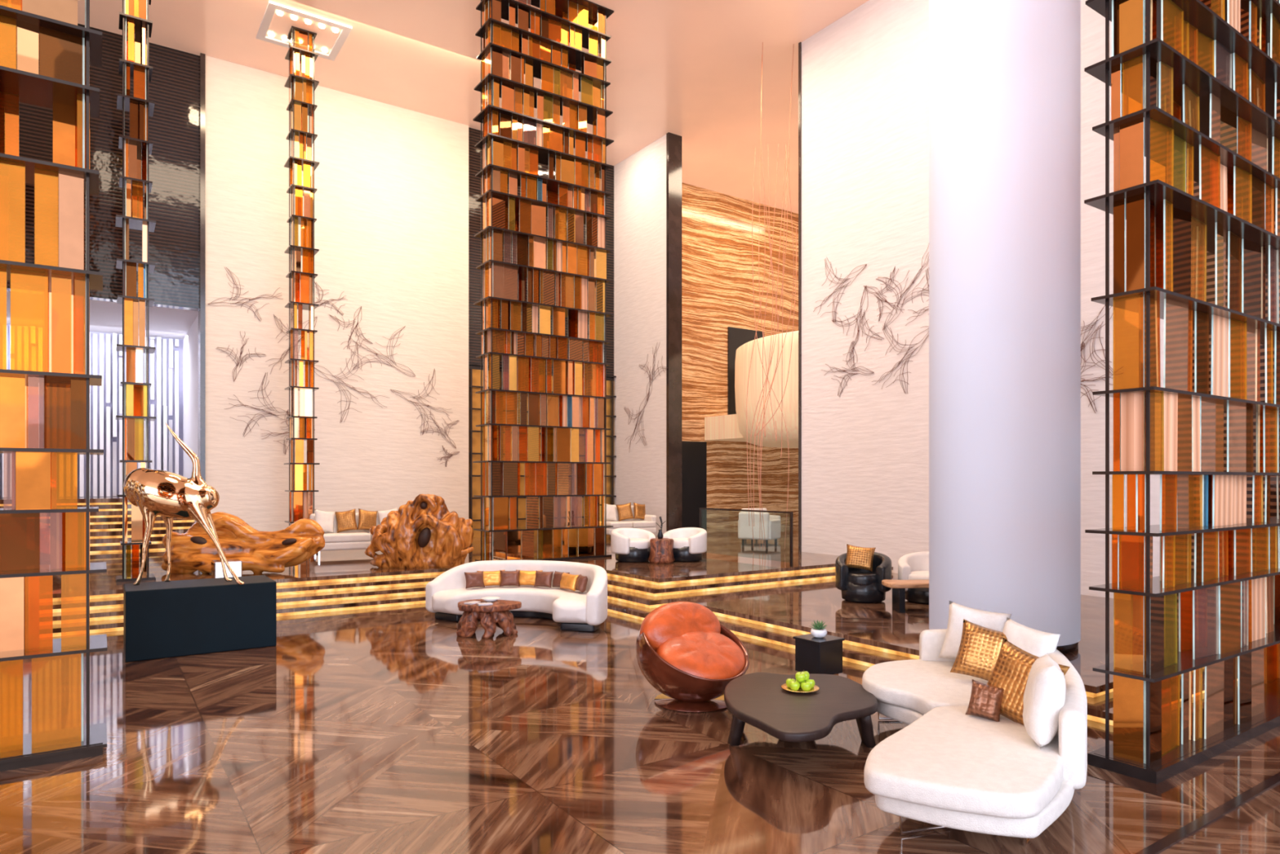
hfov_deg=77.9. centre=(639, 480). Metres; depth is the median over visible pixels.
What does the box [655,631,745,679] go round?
seat cushion
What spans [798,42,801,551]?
trim
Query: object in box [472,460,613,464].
shelf
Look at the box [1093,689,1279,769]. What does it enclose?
shelf
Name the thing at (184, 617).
pedestal
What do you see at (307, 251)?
shelf
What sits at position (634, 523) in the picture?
seat cushion
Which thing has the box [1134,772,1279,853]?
trim
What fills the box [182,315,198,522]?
wall
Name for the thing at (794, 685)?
apple
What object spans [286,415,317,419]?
shelf
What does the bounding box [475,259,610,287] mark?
shelf
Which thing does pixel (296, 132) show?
shelf
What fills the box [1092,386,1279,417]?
shelf
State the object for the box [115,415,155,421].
shelf
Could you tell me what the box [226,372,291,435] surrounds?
bird
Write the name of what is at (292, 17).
recessed light
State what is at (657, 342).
bird
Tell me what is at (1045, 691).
cushion
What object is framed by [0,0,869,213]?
ceiling
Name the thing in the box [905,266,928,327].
bird
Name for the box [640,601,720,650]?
cushion
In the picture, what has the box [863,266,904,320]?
bird
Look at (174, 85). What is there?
wall
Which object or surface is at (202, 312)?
trim
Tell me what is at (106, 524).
steps
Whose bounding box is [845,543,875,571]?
cushion
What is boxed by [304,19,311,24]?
recessed light
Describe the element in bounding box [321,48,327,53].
recessed light
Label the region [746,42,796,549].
wire sculpture
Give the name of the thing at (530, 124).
shelf
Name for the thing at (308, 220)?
shelf
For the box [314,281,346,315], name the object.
bird
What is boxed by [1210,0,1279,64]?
shelf
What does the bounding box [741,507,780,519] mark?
armchair
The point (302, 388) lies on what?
shelf
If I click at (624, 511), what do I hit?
cushion
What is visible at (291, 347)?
bird
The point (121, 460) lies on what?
shelf
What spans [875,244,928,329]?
bird
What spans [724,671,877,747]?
coffee table
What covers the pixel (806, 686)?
apple
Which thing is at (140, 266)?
shelf
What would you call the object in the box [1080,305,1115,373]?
bird
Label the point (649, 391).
bird
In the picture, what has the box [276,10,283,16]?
recessed light
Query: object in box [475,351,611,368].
shelf
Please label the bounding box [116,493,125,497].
shelf
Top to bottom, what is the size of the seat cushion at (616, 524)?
0.160 m
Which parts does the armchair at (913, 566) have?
seat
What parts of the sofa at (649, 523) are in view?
backrest, armrest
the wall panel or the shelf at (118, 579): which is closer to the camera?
the shelf at (118, 579)
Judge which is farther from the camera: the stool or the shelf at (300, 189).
the shelf at (300, 189)
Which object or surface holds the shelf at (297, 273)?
attached to the tower at (301, 502)
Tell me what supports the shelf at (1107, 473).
attached to the tower at (1205, 74)
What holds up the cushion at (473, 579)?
on the curved sofa at (577, 611)
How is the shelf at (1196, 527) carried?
attached to the tower at (1205, 74)
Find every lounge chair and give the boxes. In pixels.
[40,521,49,564]
[635,601,749,711]
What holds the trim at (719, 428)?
attached to the wall
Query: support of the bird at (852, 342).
attached to the wall at (865, 74)
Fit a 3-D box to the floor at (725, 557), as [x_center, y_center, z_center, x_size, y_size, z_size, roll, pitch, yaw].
[-6.897,1.606,17.153,40.000,0.112,15.900,0,0,-34]
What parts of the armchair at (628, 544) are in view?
seat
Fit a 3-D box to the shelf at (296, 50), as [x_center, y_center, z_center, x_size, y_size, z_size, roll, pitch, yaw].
[-7.221,-9.045,16.901,0.556,0.030,0.586,0,0,-34]
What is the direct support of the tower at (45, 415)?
on the floor at (385, 730)
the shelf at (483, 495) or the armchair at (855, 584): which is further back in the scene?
the shelf at (483, 495)
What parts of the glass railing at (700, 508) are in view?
post, handrail, post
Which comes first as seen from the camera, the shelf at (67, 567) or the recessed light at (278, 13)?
the shelf at (67, 567)
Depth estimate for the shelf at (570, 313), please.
15.29 m
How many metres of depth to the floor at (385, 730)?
5.55 m
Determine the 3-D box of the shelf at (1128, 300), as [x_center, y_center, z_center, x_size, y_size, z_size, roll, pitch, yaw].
[4.938,-1.271,6.532,3.998,0.022,0.408,0,0,-34]
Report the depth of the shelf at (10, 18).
5.70 m
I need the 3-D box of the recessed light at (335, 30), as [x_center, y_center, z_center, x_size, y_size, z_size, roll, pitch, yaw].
[-6.423,-9.475,16.690,0.130,0.030,0.130,0,0,-34]
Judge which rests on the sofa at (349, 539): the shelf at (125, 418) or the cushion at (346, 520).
the cushion at (346, 520)
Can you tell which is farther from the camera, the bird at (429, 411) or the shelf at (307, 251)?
the bird at (429, 411)
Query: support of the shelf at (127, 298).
attached to the tower at (136, 28)
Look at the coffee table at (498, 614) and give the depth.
10.09 m
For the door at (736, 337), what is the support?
in the wall at (718, 258)
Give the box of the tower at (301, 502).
[284,26,319,553]
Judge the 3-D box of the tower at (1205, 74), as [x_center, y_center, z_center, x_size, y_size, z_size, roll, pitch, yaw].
[4.938,-3.736,6.532,4.090,11.472,0.500,0,0,-34]
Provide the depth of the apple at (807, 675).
6.30 m
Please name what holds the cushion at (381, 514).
on the sofa at (349, 539)
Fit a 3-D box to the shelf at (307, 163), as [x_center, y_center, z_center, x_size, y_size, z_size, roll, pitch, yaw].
[-7.221,-6.733,16.901,0.588,0.030,0.618,0,0,-34]
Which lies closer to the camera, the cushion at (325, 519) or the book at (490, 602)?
the book at (490, 602)
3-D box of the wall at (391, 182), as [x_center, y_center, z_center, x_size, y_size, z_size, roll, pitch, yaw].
[-7.255,-3.975,19.605,6.220,11.050,0.350,0,0,-34]
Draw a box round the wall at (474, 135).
[468,127,613,537]
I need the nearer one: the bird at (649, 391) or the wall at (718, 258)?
the bird at (649, 391)
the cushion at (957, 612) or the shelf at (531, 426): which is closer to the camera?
the cushion at (957, 612)
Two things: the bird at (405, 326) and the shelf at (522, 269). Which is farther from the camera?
the bird at (405, 326)
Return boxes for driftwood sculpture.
[160,511,324,573]
[364,493,473,568]
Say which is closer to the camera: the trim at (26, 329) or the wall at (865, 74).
the wall at (865, 74)
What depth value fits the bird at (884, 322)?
15.00 m
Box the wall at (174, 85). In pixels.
[0,3,199,311]
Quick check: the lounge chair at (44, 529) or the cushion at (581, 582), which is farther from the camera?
the lounge chair at (44, 529)
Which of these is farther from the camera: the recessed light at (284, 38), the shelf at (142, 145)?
the recessed light at (284, 38)
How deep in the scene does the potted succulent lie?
8.10 m
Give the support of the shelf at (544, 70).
attached to the decorative column at (540, 53)
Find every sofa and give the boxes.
[309,512,379,557]
[425,560,607,631]
[603,505,656,534]
[862,628,1087,845]
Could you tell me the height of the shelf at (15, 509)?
0.024 m
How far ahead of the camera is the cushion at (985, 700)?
5.23 m
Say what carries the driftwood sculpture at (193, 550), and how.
on the floor at (725, 557)
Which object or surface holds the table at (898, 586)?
on the step at (793, 606)
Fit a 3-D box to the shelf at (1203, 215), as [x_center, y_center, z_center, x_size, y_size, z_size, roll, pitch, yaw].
[4.938,-1.961,6.532,4.061,0.022,0.471,0,0,-34]
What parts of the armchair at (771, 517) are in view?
backrest, armrest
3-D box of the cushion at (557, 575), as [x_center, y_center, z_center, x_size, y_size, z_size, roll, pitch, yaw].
[-1.158,1.455,11.584,0.301,0.232,0.144,0,0,40]
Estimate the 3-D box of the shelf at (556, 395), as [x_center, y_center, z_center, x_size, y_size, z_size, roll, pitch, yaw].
[-1.854,-1.663,15.540,2.648,0.028,0.648,0,0,-34]
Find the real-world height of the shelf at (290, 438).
0.030 m
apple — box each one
[786,678,795,688]
[789,679,799,690]
[795,671,805,682]
[800,680,811,691]
[802,669,809,680]
[805,677,814,688]
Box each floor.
[0,603,1279,853]
[53,524,839,601]
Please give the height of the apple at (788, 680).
0.085 m
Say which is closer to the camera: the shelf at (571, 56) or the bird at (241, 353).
the shelf at (571, 56)
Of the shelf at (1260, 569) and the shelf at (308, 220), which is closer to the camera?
the shelf at (1260, 569)
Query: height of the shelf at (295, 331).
0.030 m
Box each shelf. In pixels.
[0,4,102,67]
[0,66,99,119]
[0,153,98,195]
[0,259,102,290]
[0,368,102,386]
[0,447,103,454]
[0,506,98,513]
[0,561,106,577]
[0,633,106,661]
[0,722,106,763]
[115,214,155,232]
[115,257,155,273]
[115,343,155,353]
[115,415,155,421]
[115,576,155,582]
[116,93,155,116]
[116,294,154,306]
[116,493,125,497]
[118,12,152,37]
[118,58,152,81]
[118,135,152,155]
[119,175,152,192]
[119,459,151,462]
[120,381,151,388]
[120,540,151,545]
[284,45,318,65]
[284,73,319,93]
[284,155,319,172]
[284,244,319,257]
[284,301,318,310]
[284,358,318,365]
[284,386,319,391]
[284,462,319,465]
[284,489,318,491]
[285,128,317,144]
[285,270,317,279]
[286,26,316,45]
[286,98,317,115]
[286,183,316,195]
[286,214,316,226]
[286,328,317,334]
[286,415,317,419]
[286,437,317,440]
[472,104,613,153]
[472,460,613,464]
[473,73,613,125]
[473,296,613,320]
[473,493,613,497]
[473,524,613,532]
[474,133,612,176]
[474,226,612,257]
[475,0,611,50]
[475,17,611,71]
[475,164,611,202]
[475,189,611,224]
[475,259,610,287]
[475,327,611,344]
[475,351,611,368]
[475,388,611,399]
[475,422,611,431]
[476,42,610,95]
[519,0,613,27]
[1084,37,1279,177]
[1084,179,1279,274]
[1084,517,1279,536]
[1085,0,1279,118]
[1088,559,1279,596]
[1091,286,1279,347]
[1092,105,1279,221]
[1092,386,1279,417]
[1092,471,1279,475]
[1092,622,1279,682]
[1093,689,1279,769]
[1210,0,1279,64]
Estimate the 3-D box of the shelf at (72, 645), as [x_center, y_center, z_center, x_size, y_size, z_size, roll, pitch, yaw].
[-5.478,1.228,5.036,3.464,0.024,0.614,0,0,-34]
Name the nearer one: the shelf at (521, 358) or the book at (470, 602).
the book at (470, 602)
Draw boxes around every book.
[463,600,480,604]
[476,601,493,605]
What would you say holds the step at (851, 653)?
on the floor at (385, 730)
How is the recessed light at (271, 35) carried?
in the ceiling at (691, 70)
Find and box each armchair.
[610,527,655,562]
[662,527,706,561]
[737,511,780,546]
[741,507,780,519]
[835,551,891,603]
[897,551,928,604]
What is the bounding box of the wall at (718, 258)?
[681,182,798,527]
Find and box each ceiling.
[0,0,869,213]
[0,289,198,339]
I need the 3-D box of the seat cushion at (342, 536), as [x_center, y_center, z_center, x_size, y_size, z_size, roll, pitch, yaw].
[-6.130,1.170,16.251,1.070,0.160,0.640,0,0,-29]
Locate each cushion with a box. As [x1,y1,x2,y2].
[315,509,335,533]
[323,531,370,542]
[334,508,358,533]
[357,508,377,529]
[377,507,397,524]
[464,570,484,588]
[476,569,505,586]
[499,569,519,586]
[515,569,542,585]
[533,570,553,587]
[552,570,569,586]
[560,572,578,591]
[575,573,587,592]
[603,502,616,520]
[603,520,632,528]
[615,502,634,520]
[624,520,655,528]
[633,502,645,519]
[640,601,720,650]
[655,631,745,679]
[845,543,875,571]
[862,659,988,714]
[863,706,1063,818]
[938,600,1011,659]
[950,618,1007,680]
[965,679,1004,721]
[986,637,1069,724]
[1002,617,1060,657]
[1022,653,1066,749]
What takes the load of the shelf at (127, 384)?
attached to the tower at (136, 28)
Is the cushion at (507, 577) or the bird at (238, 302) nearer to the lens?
the cushion at (507, 577)
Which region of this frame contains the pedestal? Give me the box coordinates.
[123,574,276,662]
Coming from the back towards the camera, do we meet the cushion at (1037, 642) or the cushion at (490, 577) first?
the cushion at (490, 577)
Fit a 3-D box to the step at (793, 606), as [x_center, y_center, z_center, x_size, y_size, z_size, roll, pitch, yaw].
[-5.005,1.831,14.389,40.000,0.112,22.600,0,0,-34]
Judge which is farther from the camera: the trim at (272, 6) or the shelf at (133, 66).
the trim at (272, 6)
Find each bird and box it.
[208,266,279,320]
[217,333,265,382]
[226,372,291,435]
[261,409,315,453]
[266,314,317,373]
[311,341,387,422]
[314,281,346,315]
[328,306,372,349]
[347,325,414,376]
[390,370,449,435]
[421,411,459,448]
[437,445,459,466]
[624,391,649,447]
[639,342,666,401]
[813,257,866,322]
[822,342,874,397]
[831,286,882,364]
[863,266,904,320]
[871,322,928,392]
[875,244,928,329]
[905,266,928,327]
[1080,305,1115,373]
[1080,341,1123,413]
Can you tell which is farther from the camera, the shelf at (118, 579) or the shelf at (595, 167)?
the shelf at (595, 167)
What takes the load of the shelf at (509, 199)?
attached to the decorative column at (540, 53)
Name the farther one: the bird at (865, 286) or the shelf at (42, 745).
the bird at (865, 286)
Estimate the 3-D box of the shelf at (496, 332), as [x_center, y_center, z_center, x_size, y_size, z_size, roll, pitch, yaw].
[-1.854,-2.790,15.540,2.647,0.028,0.647,0,0,-34]
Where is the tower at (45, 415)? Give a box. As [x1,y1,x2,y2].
[0,0,106,771]
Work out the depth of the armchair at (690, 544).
15.00 m
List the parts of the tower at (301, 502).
glass panel, glass panel, glass panel, glass panel, glass panel, glass panel, glass panel, glass panel, glass panel, glass panel, glass panel, glass panel, glass panel, glass panel, glass panel, glass panel, glass panel, glass panel, glass panel, glass panel, glass panel, glass panel, glass panel, glass panel, glass panel, glass panel, glass panel, glass panel, corner frame, glass panel, glass panel, glass panel, glass panel, glass panel, glass panel, glass panel, glass panel, glass panel, glass panel, glass panel, glass panel, glass panel, glass panel, glass panel, glass panel, glass panel, glass panel, glass panel, glass panel, glass panel, glass panel, glass panel, glass panel, glass panel, glass panel, glass panel, glass panel, glass panel, glass panel, glass panel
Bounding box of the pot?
[810,627,826,637]
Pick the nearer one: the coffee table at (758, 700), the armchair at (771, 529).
the coffee table at (758, 700)
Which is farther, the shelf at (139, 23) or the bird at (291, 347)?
the bird at (291, 347)
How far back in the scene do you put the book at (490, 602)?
10.06 m
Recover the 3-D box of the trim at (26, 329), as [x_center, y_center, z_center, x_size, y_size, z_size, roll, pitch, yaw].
[-15.284,-1.690,19.494,6.805,4.220,0.360,0,0,-34]
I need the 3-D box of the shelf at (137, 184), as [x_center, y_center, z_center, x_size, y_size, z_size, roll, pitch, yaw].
[-7.900,-4.631,12.400,0.429,0.030,0.489,0,0,-34]
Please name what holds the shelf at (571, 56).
attached to the decorative column at (540, 53)
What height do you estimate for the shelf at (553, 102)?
0.028 m
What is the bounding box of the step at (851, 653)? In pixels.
[53,593,1204,724]
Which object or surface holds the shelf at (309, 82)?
attached to the tower at (301, 502)
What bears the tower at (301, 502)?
on the floor at (725, 557)
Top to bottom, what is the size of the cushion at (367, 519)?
0.503 m
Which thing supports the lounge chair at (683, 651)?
on the floor at (385, 730)
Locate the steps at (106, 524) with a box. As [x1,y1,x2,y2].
[0,496,195,552]
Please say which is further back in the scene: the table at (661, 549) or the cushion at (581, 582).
the table at (661, 549)
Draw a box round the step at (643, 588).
[53,566,893,613]
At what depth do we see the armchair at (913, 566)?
11.52 m
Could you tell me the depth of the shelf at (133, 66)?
12.30 m
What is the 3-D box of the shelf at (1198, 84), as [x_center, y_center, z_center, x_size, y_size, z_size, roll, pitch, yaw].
[4.938,-2.891,6.532,4.059,0.022,0.469,0,0,-34]
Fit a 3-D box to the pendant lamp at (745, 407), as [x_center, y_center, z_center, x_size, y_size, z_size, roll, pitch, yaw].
[6.369,-2.475,23.267,7.120,2.850,7.120,0,0,-34]
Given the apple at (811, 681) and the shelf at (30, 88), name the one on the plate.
the apple at (811, 681)
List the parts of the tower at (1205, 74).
corner frame, glass panel, glass panel, glass panel, glass panel, glass panel, glass panel, glass panel, glass panel, glass panel, glass panel, glass panel, glass panel, glass panel, glass panel, glass panel, glass panel, glass panel, glass panel, glass panel, glass panel, glass panel, glass panel, glass panel, glass panel, glass panel, glass panel, glass panel, glass panel, glass panel, glass panel, glass panel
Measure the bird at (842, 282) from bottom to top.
1.419 m
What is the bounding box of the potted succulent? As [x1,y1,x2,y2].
[810,619,827,637]
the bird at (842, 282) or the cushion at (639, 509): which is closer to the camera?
the bird at (842, 282)
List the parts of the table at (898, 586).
leg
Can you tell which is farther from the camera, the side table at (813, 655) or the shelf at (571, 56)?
the shelf at (571, 56)
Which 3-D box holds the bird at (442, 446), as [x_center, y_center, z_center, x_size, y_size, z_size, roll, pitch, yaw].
[-5.053,-0.632,20.876,0.637,0.568,0.031,0,0,-34]
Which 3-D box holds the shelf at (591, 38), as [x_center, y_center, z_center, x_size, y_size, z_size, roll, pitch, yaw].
[-1.854,-8.966,15.540,2.638,0.028,0.638,0,0,-34]
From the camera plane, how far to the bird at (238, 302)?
18.07 m
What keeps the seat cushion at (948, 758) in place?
on the sectional sofa at (948, 767)
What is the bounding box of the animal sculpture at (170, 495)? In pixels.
[123,422,244,585]
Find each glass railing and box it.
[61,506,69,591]
[699,507,792,565]
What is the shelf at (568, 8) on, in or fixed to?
attached to the decorative column at (540, 53)
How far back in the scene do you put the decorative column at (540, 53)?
15.31 m
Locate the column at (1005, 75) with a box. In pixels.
[928,0,1080,653]
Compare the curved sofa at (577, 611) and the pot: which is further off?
the curved sofa at (577, 611)
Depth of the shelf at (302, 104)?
16.77 m
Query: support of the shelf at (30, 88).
attached to the tower at (45, 415)
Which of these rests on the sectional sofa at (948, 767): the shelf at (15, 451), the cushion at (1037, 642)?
the cushion at (1037, 642)
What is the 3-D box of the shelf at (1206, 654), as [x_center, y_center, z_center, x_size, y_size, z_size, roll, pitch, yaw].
[4.938,1.329,6.532,3.984,0.022,0.394,0,0,-34]
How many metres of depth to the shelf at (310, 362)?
16.79 m
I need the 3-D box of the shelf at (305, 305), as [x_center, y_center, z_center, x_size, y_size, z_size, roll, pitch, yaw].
[-7.221,-3.716,16.901,0.562,0.030,0.592,0,0,-34]
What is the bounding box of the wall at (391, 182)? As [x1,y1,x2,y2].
[205,55,468,531]
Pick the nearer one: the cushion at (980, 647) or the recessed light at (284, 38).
the cushion at (980, 647)
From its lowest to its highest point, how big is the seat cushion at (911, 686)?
0.130 m
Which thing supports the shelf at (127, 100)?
attached to the tower at (136, 28)
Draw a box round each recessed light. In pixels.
[267,32,275,37]
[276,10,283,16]
[281,36,288,41]
[290,15,297,20]
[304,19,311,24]
[318,23,324,28]
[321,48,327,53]
[332,28,338,32]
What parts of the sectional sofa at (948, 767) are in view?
leg, leg, backrest, leg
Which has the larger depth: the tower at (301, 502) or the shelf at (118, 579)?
the tower at (301, 502)
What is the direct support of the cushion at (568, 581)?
on the curved sofa at (577, 611)
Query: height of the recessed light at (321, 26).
0.030 m
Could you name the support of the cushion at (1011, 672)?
on the sectional sofa at (948, 767)
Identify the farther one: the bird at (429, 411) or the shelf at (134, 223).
the bird at (429, 411)
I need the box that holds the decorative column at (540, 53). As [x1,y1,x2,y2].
[472,0,613,561]
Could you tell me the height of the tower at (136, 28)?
11.040 m
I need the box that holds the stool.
[211,559,242,577]
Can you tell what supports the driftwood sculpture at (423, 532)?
on the floor at (725, 557)
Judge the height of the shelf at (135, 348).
0.030 m
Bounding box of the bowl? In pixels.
[480,596,500,601]
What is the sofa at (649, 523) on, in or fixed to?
on the floor at (725, 557)
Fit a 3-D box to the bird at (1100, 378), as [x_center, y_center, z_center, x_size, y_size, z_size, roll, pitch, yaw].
[6.819,-1.587,12.307,0.031,1.122,1.303,0,0,-34]
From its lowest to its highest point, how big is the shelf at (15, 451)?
0.024 m
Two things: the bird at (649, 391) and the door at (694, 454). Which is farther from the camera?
the door at (694, 454)
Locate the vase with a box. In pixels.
[655,516,666,538]
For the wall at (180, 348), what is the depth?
20.63 m
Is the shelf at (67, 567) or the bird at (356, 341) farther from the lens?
the bird at (356, 341)
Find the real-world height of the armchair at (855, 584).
0.700 m
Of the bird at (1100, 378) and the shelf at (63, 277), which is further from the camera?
the bird at (1100, 378)
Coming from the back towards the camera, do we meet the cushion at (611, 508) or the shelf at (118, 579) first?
the cushion at (611, 508)
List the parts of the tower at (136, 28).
glass panel, glass panel, glass panel, glass panel, glass panel, glass panel, glass panel, glass panel, glass panel, glass panel, glass panel, glass panel, glass panel, glass panel, glass panel, glass panel, glass panel, glass panel, glass panel, glass panel, glass panel, glass panel, glass panel, glass panel, glass panel, glass panel, glass panel, glass panel, glass panel, glass panel, glass panel, corner frame, glass panel, glass panel, glass panel, glass panel, glass panel, glass panel, glass panel, glass panel, glass panel, glass panel, glass panel, glass panel, glass panel, glass panel, glass panel, glass panel, glass panel, glass panel, glass panel, glass panel, glass panel, glass panel, glass panel, glass panel, glass panel, glass panel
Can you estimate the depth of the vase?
14.83 m
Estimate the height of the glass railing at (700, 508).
0.980 m
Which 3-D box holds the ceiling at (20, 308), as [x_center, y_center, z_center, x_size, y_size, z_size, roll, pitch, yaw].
[-18.718,-3.920,14.877,17.920,0.160,4.700,0,0,-34]
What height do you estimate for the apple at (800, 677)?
0.086 m
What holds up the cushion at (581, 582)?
on the curved sofa at (577, 611)
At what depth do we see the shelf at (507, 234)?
15.29 m
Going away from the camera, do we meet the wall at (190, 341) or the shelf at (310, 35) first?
the shelf at (310, 35)
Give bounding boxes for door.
[681,440,706,528]
[727,326,763,414]
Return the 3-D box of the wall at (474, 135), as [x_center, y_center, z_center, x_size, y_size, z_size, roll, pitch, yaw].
[-2.792,-3.975,22.751,4.700,11.050,0.300,0,0,-34]
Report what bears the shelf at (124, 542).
attached to the tower at (136, 28)
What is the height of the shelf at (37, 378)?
0.024 m
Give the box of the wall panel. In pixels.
[613,134,666,535]
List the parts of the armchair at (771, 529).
backrest, armrest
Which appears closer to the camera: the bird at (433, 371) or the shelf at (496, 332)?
the shelf at (496, 332)
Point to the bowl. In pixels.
(486, 598)
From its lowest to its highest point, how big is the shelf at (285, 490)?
0.030 m
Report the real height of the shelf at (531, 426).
0.028 m
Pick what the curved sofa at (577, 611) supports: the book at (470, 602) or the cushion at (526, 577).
the cushion at (526, 577)
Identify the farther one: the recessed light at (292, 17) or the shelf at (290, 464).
the shelf at (290, 464)
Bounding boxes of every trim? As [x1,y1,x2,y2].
[2,324,178,497]
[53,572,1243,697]
[198,53,205,481]
[256,0,352,61]
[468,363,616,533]
[704,413,746,441]
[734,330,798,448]
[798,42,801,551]
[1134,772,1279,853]
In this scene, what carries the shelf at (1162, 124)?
attached to the tower at (1205, 74)
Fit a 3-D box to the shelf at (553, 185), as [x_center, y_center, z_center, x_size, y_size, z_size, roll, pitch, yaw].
[-1.854,-5.789,15.540,2.655,0.028,0.655,0,0,-34]
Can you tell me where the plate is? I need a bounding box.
[781,683,819,692]
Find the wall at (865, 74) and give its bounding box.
[801,0,1275,613]
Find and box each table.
[456,599,521,638]
[648,537,674,564]
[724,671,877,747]
[793,633,844,675]
[881,579,928,613]
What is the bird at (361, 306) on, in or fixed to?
attached to the wall at (391, 182)
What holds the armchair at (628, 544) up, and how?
on the floor at (725, 557)
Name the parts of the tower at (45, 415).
glass panel, glass panel, glass panel, corner frame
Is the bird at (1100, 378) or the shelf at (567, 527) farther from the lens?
the shelf at (567, 527)
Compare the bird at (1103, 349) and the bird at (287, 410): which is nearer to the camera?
the bird at (1103, 349)
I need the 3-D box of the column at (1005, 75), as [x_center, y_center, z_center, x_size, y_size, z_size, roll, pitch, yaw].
[4.010,-3.860,8.770,1.520,11.270,1.520,0,0,-34]
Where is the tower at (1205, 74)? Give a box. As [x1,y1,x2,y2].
[1084,0,1279,783]
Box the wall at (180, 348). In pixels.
[0,324,182,497]
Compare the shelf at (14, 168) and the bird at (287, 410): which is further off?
the bird at (287, 410)
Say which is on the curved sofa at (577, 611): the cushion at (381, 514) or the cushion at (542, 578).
the cushion at (542, 578)
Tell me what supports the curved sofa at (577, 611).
on the floor at (385, 730)
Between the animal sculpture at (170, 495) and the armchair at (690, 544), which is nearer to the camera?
the animal sculpture at (170, 495)
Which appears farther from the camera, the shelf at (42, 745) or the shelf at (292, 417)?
the shelf at (292, 417)
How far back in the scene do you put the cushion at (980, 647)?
6.17 m
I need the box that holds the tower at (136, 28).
[115,0,155,582]
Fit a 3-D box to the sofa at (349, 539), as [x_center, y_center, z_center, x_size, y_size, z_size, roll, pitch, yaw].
[-5.699,1.120,16.600,2.200,0.860,0.840,0,0,-29]

